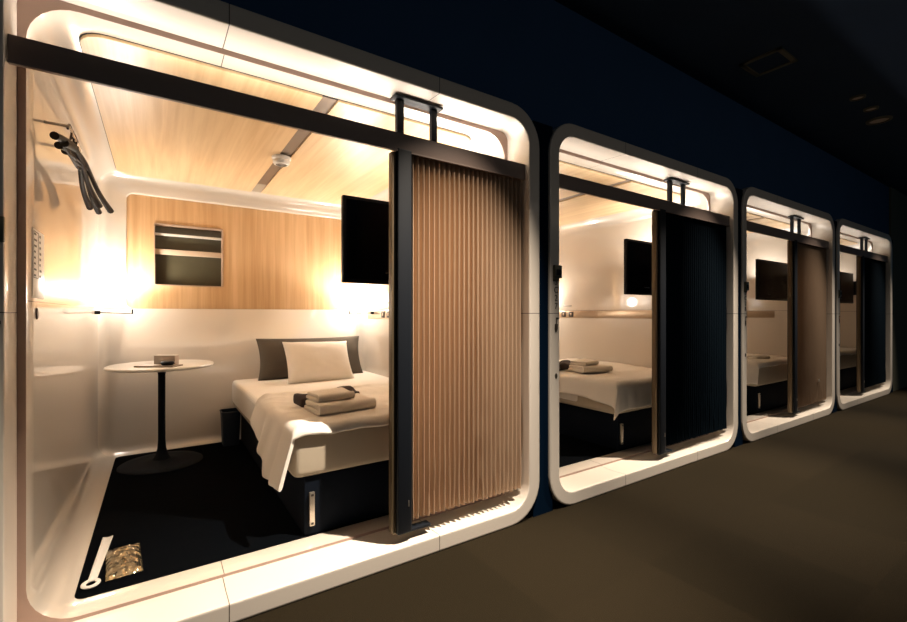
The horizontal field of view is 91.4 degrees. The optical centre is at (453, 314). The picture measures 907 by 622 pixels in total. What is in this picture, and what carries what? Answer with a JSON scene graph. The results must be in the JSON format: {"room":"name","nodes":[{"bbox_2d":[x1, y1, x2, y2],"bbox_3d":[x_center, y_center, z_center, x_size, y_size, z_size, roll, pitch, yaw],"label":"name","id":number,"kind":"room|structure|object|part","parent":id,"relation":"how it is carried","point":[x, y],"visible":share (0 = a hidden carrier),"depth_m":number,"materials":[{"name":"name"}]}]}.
{"room":"capsule hotel corridor","nodes":[
{"label":"capsule hotel corridor","id":0,"kind":"room"},
{"bbox_2d":[220,0,906,390],"bbox_3d":[2.928,-0.350,4.168,18.500,2.900,0.140,0,0,-34],"label":"wall","id":1,"kind":"structure","parent":0,"point":[544,58],"depth_m":2.77,"materials":[{"name":"paint"}]},
{"bbox_2d":[528,121,552,516],"bbox_3d":[0.451,0.025,2.504,0.147,2.150,0.156,0,0,-34],"label":"trim","id":2,"kind":"structure","parent":1,"relation":"attached to","point":[543,503],"depth_m":2.44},
{"bbox_2d":[731,188,742,446],"bbox_3d":[2.342,0.025,3.767,0.147,2.150,0.156,0,0,-34],"label":"trim","id":3,"kind":"structure","parent":1,"relation":"attached to","point":[738,441],"depth_m":3.71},
{"bbox_2d":[831,220,836,412],"bbox_3d":[4.233,0.025,5.030,0.147,2.150,0.156,0,0,-34],"label":"trim","id":4,"kind":"structure","parent":1,"relation":"attached to","point":[835,222],"depth_m":4.98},
{"bbox_2d":[890,239,892,392],"bbox_3d":[6.109,0.025,6.282,0.140,2.150,0.156,0,0,-34],"label":"trim","id":5,"kind":"structure","parent":1,"relation":"attached to","point":[891,391],"depth_m":6.24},
{"bbox_2d":[239,387,906,621],"bbox_3d":[3.650,1.125,3.087,18.500,0.050,7.600,0,0,-34],"label":"floor","id":6,"kind":"structure","parent":0,"point":[806,522],"depth_m":2.04,"materials":[{"name":"carpet"}]},
{"bbox_2d":[0,0,538,621],"bbox_3d":[-1.105,0.000,2.817,2.164,2.200,2.468,0,0,-34],"label":"cabin","id":7,"kind":"object","parent":6,"relation":"on","point":[178,112],"visible":0.8,"depth_m":2.17,"materials":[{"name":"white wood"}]},
{"bbox_2d":[36,308,38,319],"bbox_3d":[-1.439,-0.002,1.531,0.004,0.041,0.029,0,0,-34],"label":"wall socket","id":8,"kind":"object","parent":7,"relation":"attached to","point":[37,309],"depth_m":1.53,"materials":[{"name":"black plastic"}]},
{"bbox_2d":[32,227,43,298],"bbox_3d":[-1.449,-0.172,1.546,0.004,0.234,0.176,0,0,-34],"label":"card","id":9,"kind":"object","parent":7,"relation":"attached to","point":[37,237],"visible":1,"depth_m":1.53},
{"bbox_2d":[44,120,81,151],"bbox_3d":[-1.558,-0.708,1.774,0.074,0.012,0.320,0,0,-34],"label":"hook rail","id":10,"kind":"object","parent":7,"relation":"attached to","point":[45,121],"visible":0.77,"depth_m":1.66,"materials":[{"name":"metal"}]},
{"bbox_3d":[-1.531,-0.708,1.792,0.008,0.008,0.320,0,0,-34],"label":"rail","id":11,"kind":"part","parent":10,"relation":"part of","materials":[{"name":"metal"}]},
{"bbox_2d":[49,124,102,207],"bbox_3d":[-1.557,-0.623,1.853,0.042,0.215,0.708,0,0,-29],"label":"clothes hanger","id":12,"kind":"object","parent":10,"relation":"hanging from","point":[54,135],"visible":0.81,"depth_m":1.79,"materials":[{"name":"black plastic"}]},
{"bbox_2d":[60,131,92,209],"bbox_3d":[-1.607,-0.623,1.904,0.038,0.215,0.708,0,0,-34],"label":"clothes hanger","id":13,"kind":"object","parent":10,"relation":"hanging from","point":[68,145],"visible":0.63,"depth_m":1.98,"materials":[{"name":"black plastic"}]},
{"bbox_2d":[61,139,101,214],"bbox_3d":[-1.656,-0.623,1.992,0.041,0.215,0.708,0,0,-31],"label":"clothes hanger","id":14,"kind":"object","parent":10,"relation":"hanging from","point":[98,211],"visible":0.34,"depth_m":2.14,"materials":[{"name":"black plastic"}]},
{"bbox_2d":[54,135,113,213],"bbox_3d":[-1.605,-0.622,1.951,0.040,0.216,0.707,0,0,-25],"label":"clothes hanger","id":15,"kind":"object","parent":10,"relation":"hanging from","point":[57,145],"visible":0.69,"depth_m":2.00,"materials":[{"name":"black plastic"}]},
{"bbox_2d":[80,535,112,589],"bbox_3d":[-1.443,1.001,1.805,0.059,0.010,0.436,0,0,-31],"label":"shoehorn","id":16,"kind":"object","parent":7,"relation":"on","point":[105,543],"visible":1,"depth_m":1.78,"materials":[{"name":"white plastic"}]},
{"bbox_3d":[-1.459,1.002,1.831,0.038,0.008,0.375,0,0,-31],"label":"blade","id":17,"kind":"part","parent":16,"relation":"part of","materials":[{"name":"white plastic"}]},
{"bbox_2d":[94,309,132,313],"bbox_3d":[-2.310,-0.018,3.018,0.033,0.035,0.224,0,0,36],"label":"reading lamp","id":18,"kind":"object","parent":7,"relation":"attached to","point":[95,312],"depth_m":2.98,"materials":[{"name":"black metal"}]},
{"bbox_2d":[110,545,138,577],"bbox_3d":[-1.343,0.991,1.804,0.117,0.032,0.271,0,0,-38],"label":"slippers","id":19,"kind":"object","parent":7,"relation":"on","point":[131,558],"visible":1,"depth_m":1.79,"materials":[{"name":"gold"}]},
{"bbox_2d":[103,359,213,475],"bbox_3d":[-1.981,0.672,3.006,0.624,0.670,0.624,0,0,-34],"label":"round table","id":20,"kind":"object","parent":7,"relation":"on","point":[162,461],"visible":0.94,"depth_m":2.97,"materials":[{"name":"metal"}]},
{"bbox_2d":[134,364,182,366],"bbox_3d":[-1.906,0.333,2.864,0.250,0.009,0.110,0,0,-1],"label":"booklet","id":21,"kind":"object","parent":20,"relation":"on","point":[143,365],"visible":0.85,"depth_m":2.84,"materials":[{"name":"white paper"}]},
{"bbox_2d":[160,361,174,364],"bbox_3d":[-1.852,0.314,2.867,0.078,0.026,0.068,0,0,-34],"label":"dish","id":22,"kind":"object","parent":21,"relation":"on","point":[161,362],"visible":1,"depth_m":2.84,"materials":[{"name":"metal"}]},
{"bbox_2d":[154,355,178,363],"bbox_3d":[-1.923,0.305,2.967,0.140,0.064,0.044,0,0,-1],"label":"tissue box","id":23,"kind":"object","parent":20,"relation":"on","point":[157,358],"visible":0.8,"depth_m":2.95,"materials":[{"name":"white plastic"}]},
{"bbox_3d":[-2.106,-0.454,3.528,0.460,0.464,0.006,0,0,-34],"label":"pane","id":24,"kind":"part","parent":7,"relation":"part of","materials":[{"name":"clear glass"}]},
{"bbox_3d":[-2.087,-0.480,3.501,0.452,0.040,0.030,0,0,-34],"label":"window rail","id":25,"kind":"part","parent":7,"relation":"part of","materials":[{"name":"metal"}]},
{"bbox_3d":[-2.088,-0.614,3.502,0.452,0.016,0.027,0,0,-34],"label":"window rail","id":26,"kind":"part","parent":7,"relation":"part of","materials":[{"name":"white plastic"}]},
{"bbox_2d":[219,408,240,446],"bbox_3d":[-1.736,0.876,3.447,0.142,0.262,0.155,0,0,-34],"label":"waste bin","id":27,"kind":"object","parent":7,"relation":"on","point":[230,417],"visible":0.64,"depth_m":3.39,"materials":[{"name":"black plastic"}]},
{"bbox_3d":[-1.124,-1.005,2.833,1.753,0.010,1.890,0,0,-34],"label":"ceiling panel","id":28,"kind":"part","parent":7,"relation":"part of","materials":[{"name":"brown wood"}]},
{"bbox_2d":[272,154,290,166],"bbox_3d":[-1.097,-0.975,2.822,0.116,0.050,0.116,0,0,-34],"label":"smoke detector","id":29,"kind":"object","parent":7,"relation":"attached to","point":[280,160],"visible":1,"depth_m":2.78,"materials":[{"name":"white plastic"}]},
{"bbox_2d":[232,371,388,535],"bbox_3d":[-0.776,0.767,3.080,1.141,0.481,1.936,0,0,-34],"label":"bed","id":30,"kind":"object","parent":7,"relation":"on","point":[331,481],"visible":0.37,"depth_m":2.14,"materials":[{"name":"fabric"}]},
{"bbox_2d":[256,336,362,380],"bbox_3d":[-1.210,0.365,3.792,0.880,0.336,0.186,0,0,-33],"label":"pillow","id":31,"kind":"object","parent":30,"relation":"on","point":[273,361],"visible":0.47,"depth_m":3.60,"materials":[{"name":"grey fabric"}]},
{"bbox_3d":[-0.775,0.635,3.078,1.133,0.208,1.931,0,0,-34],"label":"mattress","id":32,"kind":"part","parent":30,"relation":"part of","materials":[{"name":"white fabric"}]},
{"bbox_3d":[-0.645,0.886,2.018,0.024,0.153,0.016,0,0,-34],"label":"handle","id":33,"kind":"part","parent":30,"relation":"part of","materials":[{"name":"metal"}]},
{"bbox_2d":[282,341,353,383],"bbox_3d":[-1.085,0.380,3.579,0.533,0.322,0.240,0,0,-34],"label":"pillow","id":34,"kind":"object","parent":30,"relation":"on","point":[306,361],"visible":0.98,"depth_m":3.51,"materials":[{"name":"white fabric"}]},
{"bbox_2d":[250,383,388,491],"bbox_3d":[-0.510,0.629,2.578,1.186,0.306,0.874,0,0,-34],"label":"duvet","id":35,"kind":"object","parent":30,"relation":"on","point":[276,421],"visible":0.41,"depth_m":2.16,"materials":[{"name":"white fabric"}]},
{"bbox_2d":[293,386,359,406],"bbox_3d":[-0.708,0.457,2.482,0.340,0.073,0.151,0,0,-38],"label":"folded garment","id":36,"kind":"object","parent":35,"relation":"on","point":[299,399],"visible":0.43,"depth_m":2.38,"materials":[{"name":"fabric"}]},
{"bbox_2d":[304,393,375,415],"bbox_3d":[-0.588,0.464,2.307,0.312,0.057,0.216,0,0,-39],"label":"towel","id":37,"kind":"object","parent":35,"relation":"on","point":[360,401],"visible":0.9,"depth_m":2.23,"materials":[{"name":"white fabric"}]},
{"bbox_2d":[306,387,354,402],"bbox_3d":[-0.640,0.417,2.302,0.203,0.041,0.168,0,0,-40],"label":"towel","id":38,"kind":"object","parent":37,"relation":"on","point":[323,395],"visible":1,"depth_m":2.26,"materials":[{"name":"beige fabric"}]},
{"bbox_2d":[341,195,388,284],"bbox_3d":[-0.207,-0.373,2.466,0.880,0.434,0.130,0,0,-34],"label":"television","id":39,"kind":"object","parent":7,"relation":"attached to","point":[364,221],"visible":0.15,"depth_m":2.24,"materials":[{"name":"black metal"}]},
{"bbox_2d":[389,148,520,534],"bbox_3d":[0.046,0.117,2.199,0.786,1.750,0.070,0,0,-34],"label":"door","id":40,"kind":"structure","parent":7,"relation":"attached to","point":[455,231],"depth_m":2.16,"materials":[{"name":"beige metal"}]},
{"bbox_3d":[-0.235,0.122,2.010,0.072,1.724,0.064,0,0,-34],"label":"door post","id":41,"kind":"part","parent":40,"relation":"part of","materials":[{"name":"black metal"}]},
{"bbox_3d":[-0.188,0.986,2.048,0.170,0.012,0.046,0,0,-34],"label":"foot rail","id":42,"kind":"part","parent":40,"relation":"part of","materials":[{"name":"black metal"}]},
{"bbox_2d":[548,124,737,504],"bbox_3d":[0.772,0.000,4.071,2.197,2.200,2.468,0,0,-34],"label":"cabin","id":43,"kind":"object","parent":6,"relation":"on","point":[604,191],"visible":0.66,"depth_m":3.52,"materials":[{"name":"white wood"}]},
{"bbox_2d":[559,393,651,449],"bbox_3d":[1.115,0.767,4.343,1.141,0.481,1.936,0,0,-34],"label":"bed","id":44,"kind":"object","parent":43,"relation":"on","point":[583,418],"visible":0.16,"depth_m":3.43,"materials":[{"name":"fabric"}]},
{"bbox_2d":[559,358,651,419],"bbox_3d":[1.260,0.619,4.044,1.163,0.284,1.361,0,0,-34],"label":"duvet","id":45,"kind":"object","parent":44,"relation":"on","point":[626,387],"visible":0.41,"depth_m":3.39,"materials":[{"name":"white fabric"}]},
{"bbox_2d":[559,360,570,370],"bbox_3d":[0.956,0.457,3.960,0.340,0.073,0.151,0,0,-38],"label":"folded garment","id":46,"kind":"object","parent":45,"relation":"on","point":[564,364],"visible":0.3,"depth_m":3.90,"materials":[{"name":"fabric"}]},
{"bbox_2d":[568,364,612,372],"bbox_3d":[1.184,0.464,3.833,0.312,0.057,0.216,0,0,-22],"label":"towel","id":47,"kind":"object","parent":45,"relation":"on","point":[599,367],"visible":0.91,"depth_m":3.75,"materials":[{"name":"beige fabric"}]},
{"bbox_2d":[570,359,598,365],"bbox_3d":[1.133,0.417,3.840,0.203,0.041,0.168,0,0,-42],"label":"towel","id":48,"kind":"object","parent":47,"relation":"on","point":[580,362],"visible":1,"depth_m":3.79,"materials":[{"name":"beige fabric"}]},
{"bbox_3d":[1.116,0.635,4.341,1.133,0.208,1.931,0,0,-34],"label":"mattress","id":49,"kind":"part","parent":44,"relation":"part of","materials":[{"name":"white fabric"}]},
{"bbox_3d":[1.246,0.886,3.281,0.024,0.153,0.016,0,0,-34],"label":"handle","id":50,"kind":"part","parent":44,"relation":"part of","materials":[{"name":"metal"}]},
{"bbox_3d":[0.767,-1.005,4.096,1.753,0.010,1.890,0,0,-34],"label":"ceiling panel","id":51,"kind":"part","parent":43,"relation":"part of","materials":[{"name":"brown wood"}]},
{"bbox_3d":[1.341,-0.005,3.219,2.064,2.058,0.002,0,0,-34],"label":"joint trim","id":52,"kind":"part","parent":43,"relation":"part of","materials":[{"name":"white plastic"}]},
{"bbox_2d":[624,239,651,294],"bbox_3d":[1.684,-0.373,3.728,0.880,0.434,0.130,0,0,-34],"label":"television","id":53,"kind":"object","parent":43,"relation":"attached to","point":[637,254],"visible":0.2,"depth_m":3.51,"materials":[{"name":"black metal"}]},
{"bbox_2d":[652,209,726,454],"bbox_3d":[1.838,0.117,3.395,1.024,1.750,0.070,0,0,-34],"label":"door","id":54,"kind":"structure","parent":43,"relation":"attached to","point":[689,387],"depth_m":3.32,"materials":[{"name":"black metal"}]},
{"bbox_3d":[1.458,0.122,3.141,0.072,1.724,0.064,0,0,-34],"label":"door post","id":55,"kind":"part","parent":54,"relation":"part of","materials":[{"name":"black metal"}]},
{"bbox_2d":[741,187,834,441],"bbox_3d":[2.663,0.000,5.333,2.197,2.200,2.468,0,0,-34],"label":"cabin","id":56,"kind":"object","parent":6,"relation":"on","point":[768,220],"visible":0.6,"depth_m":4.86,"materials":[{"name":"white plastic"}]},
{"bbox_2d":[747,364,786,411],"bbox_3d":[3.006,0.767,5.606,1.141,0.481,1.936,0,0,-34],"label":"bed","id":57,"kind":"object","parent":56,"relation":"on","point":[770,392],"visible":0.15,"depth_m":4.67,"materials":[{"name":"fabric"}]},
{"bbox_3d":[3.137,0.886,4.543,0.024,0.153,0.016,0,0,-34],"label":"handle","id":58,"kind":"part","parent":57,"relation":"part of","materials":[{"name":"metal"}]},
{"bbox_2d":[747,353,786,384],"bbox_3d":[3.274,0.623,5.105,1.182,0.296,0.868,0,0,-34],"label":"duvet","id":59,"kind":"object","parent":57,"relation":"on","point":[753,365],"visible":0.23,"depth_m":4.55,"materials":[{"name":"white fabric"}]},
{"bbox_2d":[747,354,769,358],"bbox_3d":[3.388,0.473,4.950,0.203,0.041,0.168,0,0,-18],"label":"towel","id":60,"kind":"object","parent":59,"relation":"on","point":[750,356],"visible":0.88,"depth_m":4.89,"materials":[{"name":"beige fabric"}]},
{"bbox_3d":[3.007,0.635,5.604,1.133,0.208,1.931,0,0,-34],"label":"mattress","id":61,"kind":"part","parent":57,"relation":"part of","materials":[{"name":"white fabric"}]},
{"bbox_3d":[2.658,-1.005,5.359,1.753,0.010,1.890,0,0,-34],"label":"ceiling panel","id":62,"kind":"part","parent":56,"relation":"part of","materials":[{"name":"brown wood"}]},
{"bbox_2d":[755,259,786,300],"bbox_3d":[3.575,-0.373,4.991,0.880,0.434,0.130,0,0,-34],"label":"television","id":63,"kind":"object","parent":56,"relation":"attached to","point":[770,276],"visible":0.84,"depth_m":4.86,"materials":[{"name":"black metal"}]},
{"bbox_3d":[3.232,-0.005,4.481,2.064,2.058,0.002,0,0,-34],"label":"joint trim","id":64,"kind":"part","parent":56,"relation":"part of","materials":[{"name":"white plastic"}]},
{"bbox_2d":[787,240,826,413],"bbox_3d":[3.751,0.117,4.673,0.973,1.750,0.070,0,0,-34],"label":"door","id":65,"kind":"structure","parent":56,"relation":"attached to","point":[806,264],"depth_m":4.60,"materials":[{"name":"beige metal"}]},
{"bbox_3d":[3.393,0.122,4.433,0.072,1.724,0.064,0,0,-34],"label":"door post","id":66,"kind":"part","parent":65,"relation":"part of","materials":[{"name":"black metal"}]},
{"bbox_2d":[835,219,891,409],"bbox_3d":[4.554,0.000,6.596,2.197,2.200,2.468,0,0,-34],"label":"cabin","id":67,"kind":"object","parent":6,"relation":"on","point":[853,239],"visible":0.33,"depth_m":6.10,"materials":[{"name":"white plastic"}]},
{"bbox_2d":[840,354,855,389],"bbox_3d":[4.897,0.767,6.868,1.141,0.481,1.936,0,0,-34],"label":"bed","id":68,"kind":"object","parent":67,"relation":"on","point":[847,362],"visible":0.02,"depth_m":6.05,"materials":[{"name":"fabric"}]},
{"bbox_2d":[840,347,855,355],"bbox_3d":[5.162,0.638,6.368,1.188,0.318,0.868,0,0,-34],"label":"duvet","id":69,"kind":"object","parent":68,"relation":"on","point":[843,351],"visible":0.1,"depth_m":6.08,"materials":[{"name":"white fabric"}]},
{"bbox_3d":[4.898,0.635,6.867,1.133,0.208,1.931,0,0,-34],"label":"mattress","id":70,"kind":"part","parent":68,"relation":"part of","materials":[{"name":"white fabric"}]},
{"bbox_2d":[840,272,855,303],"bbox_3d":[5.466,-0.373,6.254,0.880,0.434,0.130,0,0,-34],"label":"television","id":71,"kind":"object","parent":67,"relation":"attached to","point":[847,285],"visible":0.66,"depth_m":6.25,"materials":[{"name":"black metal"}]},
{"bbox_3d":[5.588,-0.380,6.335,0.587,0.200,0.130,0,0,-34],"label":"wall arm","id":72,"kind":"part","parent":71,"relation":"part of","materials":[{"name":"black metal"}]},
{"bbox_3d":[4.549,-1.005,6.622,1.753,0.010,1.890,0,0,-34],"label":"ceiling panel","id":73,"kind":"part","parent":67,"relation":"part of","materials":[{"name":"brown wood"}]},
{"bbox_3d":[5.123,-0.005,5.744,2.064,2.058,0.002,0,0,-34],"label":"joint trim","id":74,"kind":"part","parent":67,"relation":"part of","materials":[{"name":"white plastic"}]},
{"bbox_2d":[856,256,885,392],"bbox_3d":[5.577,0.117,5.893,1.127,1.750,0.070,0,0,-34],"label":"door","id":75,"kind":"structure","parent":67,"relation":"attached to","point":[870,273],"depth_m":5.82,"materials":[{"name":"black metal"}]},
{"bbox_3d":[5.155,0.122,5.609,0.072,1.724,0.064,0,0,-34],"label":"door post","id":76,"kind":"part","parent":75,"relation":"part of","materials":[{"name":"black metal"}]},
{"bbox_2d":[554,0,906,195],"bbox_3d":[3.650,-1.825,3.087,18.500,0.050,7.600,0,0,-34],"label":"ceiling","id":77,"kind":"structure","parent":0,"point":[843,49],"depth_m":3.07,"materials":[{"name":"black paint"}]},
{"bbox_2d":[739,47,797,77],"bbox_3d":[2.244,-1.794,3.158,0.280,0.012,0.260,0,0,-34],"label":"ceiling vent","id":78,"kind":"object","parent":77,"relation":"in","point":[777,58],"visible":1,"depth_m":3.15,"materials":[{"name":"black metal"}]},
{"bbox_3d":[2.244,-1.797,3.158,0.220,0.005,0.200,0,0,-34],"label":"vent panel","id":79,"kind":"part","parent":78,"relation":"part of","materials":[{"name":"black metal"}]},
{"bbox_2d":[849,94,865,101],"bbox_3d":[3.347,-1.792,3.667,0.104,0.016,0.104,0,0,-34],"label":"recessed light","id":80,"kind":"object","parent":77,"relation":"in","point":[860,96],"visible":1,"depth_m":3.66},
{"bbox_2d":[863,105,878,111],"bbox_3d":[3.647,-1.792,3.867,0.104,0.016,0.104,0,0,-34],"label":"recessed light","id":81,"kind":"object","parent":77,"relation":"in","point":[871,108],"visible":1,"depth_m":3.86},
{"bbox_2d":[865,115,892,124],"bbox_3d":[3.938,-1.792,4.097,0.187,0.016,0.187,0,0,-34],"label":"recessed light","id":82,"kind":"object","parent":77,"relation":"in","point":[881,119],"visible":1,"depth_m":4.08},
{"bbox_3d":[3.938,-1.797,4.097,0.140,0.005,0.140,0,0,-34],"label":"lamp glass","id":83,"kind":"part","parent":82,"relation":"part of","materials":[{"name":"brown glass"}]}
]}

